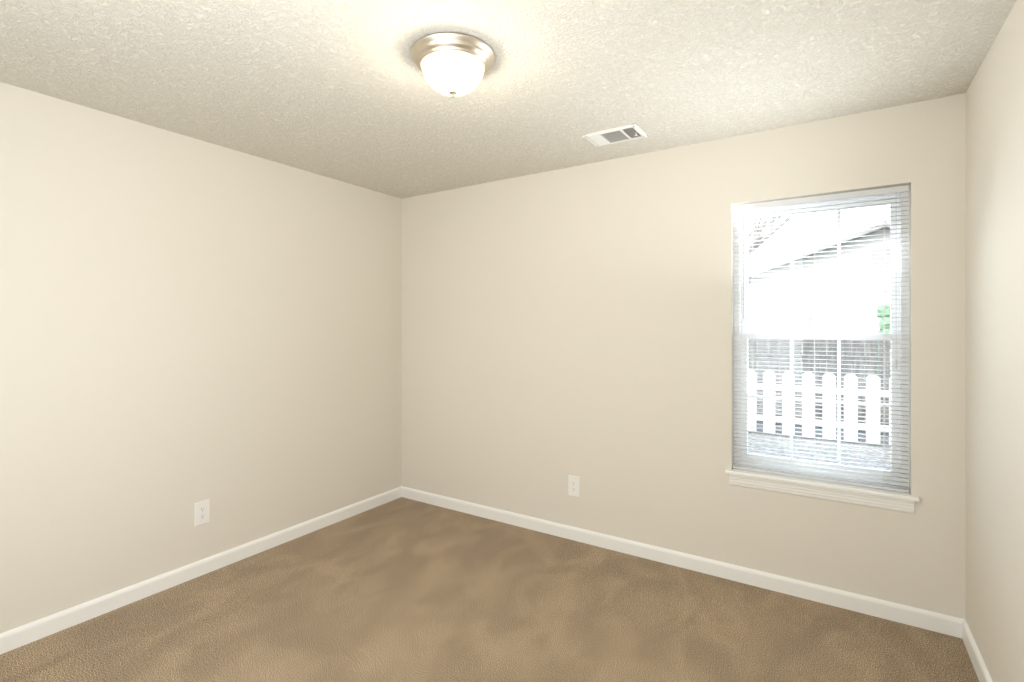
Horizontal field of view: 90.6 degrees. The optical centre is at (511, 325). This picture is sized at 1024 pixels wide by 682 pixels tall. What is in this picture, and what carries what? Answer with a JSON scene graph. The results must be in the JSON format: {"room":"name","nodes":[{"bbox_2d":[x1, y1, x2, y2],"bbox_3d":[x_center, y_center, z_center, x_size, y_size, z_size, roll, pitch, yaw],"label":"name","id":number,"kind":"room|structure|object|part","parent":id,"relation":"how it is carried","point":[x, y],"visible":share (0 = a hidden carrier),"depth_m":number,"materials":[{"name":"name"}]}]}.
{"room":"empty bedroom","nodes":[
{"label":"empty bedroom","id":0,"kind":"room"},
{"bbox_2d":[0,82,401,633],"bbox_3d":[-1.883,0.178,2.764,0.140,2.440,3.680,0,0,33],"label":"wall","id":1,"kind":"structure","parent":0,"point":[186,323],"depth_m":2.71,"materials":[{"name":"beige paint"}]},
{"bbox_2d":[0,487,399,654],"bbox_3d":[-1.821,1.357,2.718,0.014,0.083,3.330,0,0,33],"label":"baseboard","id":2,"kind":"structure","parent":1,"relation":"attached to","point":[20,636],"depth_m":2.70,"materials":[{"name":"white wood"}]},
{"bbox_2d":[194,499,209,526],"bbox_3d":[-1.741,1.052,2.849,0.008,0.132,0.082,0,0,33],"label":"electrical outlet","id":3,"kind":"object","parent":1,"relation":"attached to","point":[201,512],"visible":1,"depth_m":2.85,"materials":[{"name":"white plastic"}]},
{"bbox_2d":[0,497,978,681],"bbox_3d":[-0.356,1.458,1.782,3.771,0.120,3.680,0,0,33],"label":"floor","id":4,"kind":"structure","parent":0,"point":[401,589],"depth_m":2.36,"materials":[{"name":"brown carpet"}]},
{"bbox_2d":[0,0,1016,198],"bbox_3d":[-0.356,-1.102,1.782,3.771,0.120,3.680,0,0,33],"label":"ceiling","id":5,"kind":"structure","parent":0,"point":[342,90],"depth_m":2.08,"materials":[{"name":"white paint"}]},
{"bbox_2d":[410,32,494,97],"bbox_3d":[-0.228,-0.961,1.955,0.324,0.162,0.324,0,0,33],"label":"flush-mount ceiling light","id":6,"kind":"object","parent":5,"relation":"attached to","point":[452,64],"visible":1,"depth_m":1.87,"materials":[{"name":"white glass"}]},
{"bbox_2d":[582,123,647,146],"bbox_3d":[0.565,-1.030,2.777,0.305,0.024,0.206,0,0,33],"label":"ceiling vent","id":7,"kind":"object","parent":5,"relation":"in","point":[617,135],"visible":1,"depth_m":2.76,"materials":[{"name":"white metal"}]},
{"bbox_2d":[402,93,965,618],"bbox_3d":[0.601,0.178,3.271,3.491,2.440,0.140,0,0,33],"label":"wall","id":8,"kind":"structure","parent":0,"point":[558,325],"depth_m":3.01,"materials":[{"name":"beige paint"}]},
{"bbox_2d":[568,475,579,496],"bbox_3d":[0.405,1.048,3.310,0.082,0.132,0.008,0,0,33],"label":"electrical outlet","id":9,"kind":"object","parent":8,"relation":"attached to","point":[573,485],"visible":1,"depth_m":3.31,"materials":[{"name":"white plastic"}]},
{"bbox_2d":[400,486,957,636],"bbox_3d":[0.559,1.357,3.207,3.491,0.083,0.014,0,0,33],"label":"baseboard","id":10,"kind":"structure","parent":8,"relation":"attached to","point":[920,618],"depth_m":2.82,"materials":[{"name":"white wood"}]},
{"bbox_2d":[733,186,909,490],"bbox_3d":[1.598,0.060,2.674,0.783,1.465,0.088,0,0,33],"label":"window","id":11,"kind":"structure","parent":8,"relation":"in","point":[903,321],"depth_m":2.62,"materials":[{"name":"white plastic"}]},
{"bbox_3d":[1.588,0.398,2.659,0.715,0.722,0.028,0,0,33],"label":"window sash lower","id":12,"kind":"part","parent":11,"relation":"part of","materials":[{"name":"clear glass"}]},
{"bbox_3d":[1.605,-0.282,2.685,0.715,0.712,0.026,0,0,33],"label":"window sash upper","id":13,"kind":"part","parent":11,"relation":"part of","materials":[{"name":"clear glass"}]},
{"bbox_2d":[733,185,908,492],"bbox_3d":[1.554,0.062,2.605,0.771,1.453,0.040,0,0,33],"label":"mini blind","id":14,"kind":"object","parent":11,"relation":"attached to","point":[850,195],"visible":0.92,"depth_m":2.58,"materials":[{"name":"white plastic"}]},
{"bbox_3d":[1.548,-0.218,2.591,0.673,0.844,0.010,0,0,33],"label":"wand cord","id":15,"kind":"part","parent":14,"relation":"part of","materials":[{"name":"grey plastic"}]},
{"bbox_2d":[729,474,914,513],"bbox_3d":[1.535,0.846,2.576,0.803,0.066,0.019,0,0,33],"label":"apron","id":16,"kind":"object","parent":8,"relation":"attached to","point":[893,504],"visible":0.91,"depth_m":2.55,"materials":[{"name":"white wood"}]},
{"bbox_2d":[725,468,919,501],"bbox_3d":[1.549,0.803,2.598,0.839,0.020,0.096,0,0,33],"label":"stool","id":17,"kind":"object","parent":8,"relation":"attached to","point":[834,486],"visible":0.92,"depth_m":2.54,"materials":[{"name":"white wood"}]},
{"bbox_2d":[966,0,1023,681],"bbox_3d":[1.171,0.178,0.801,0.140,2.440,3.680,0,0,33],"label":"wall","id":18,"kind":"structure","parent":0,"point":[995,356],"depth_m":1.83,"materials":[{"name":"beige paint"}]},
{"bbox_2d":[956,618,992,681],"bbox_3d":[1.103,1.357,0.839,0.014,0.083,3.330,0,0,33],"label":"baseboard","id":19,"kind":"structure","parent":18,"relation":"attached to","point":[963,631],"depth_m":2.10,"materials":[{"name":"white wood"}]},
{"label":"outside","id":20,"kind":"structure","parent":0,"visible":0},
{"bbox_2d":[748,366,890,469],"bbox_3d":[12.467,1.558,19.420,34.000,0.200,39.860,0,0,33],"label":"ground","id":21,"kind":"structure","parent":20,"point":[825,449],"depth_m":6.07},
{"bbox_2d":[748,215,890,444],"bbox_3d":[9.087,-0.879,14.152,16.097,4.822,25.078,0,0,33],"label":"house","id":22,"kind":"structure","parent":21,"relation":"on","point":[863,321],"depth_m":7.41,"materials":[{"name":"white plastic"}]}
]}

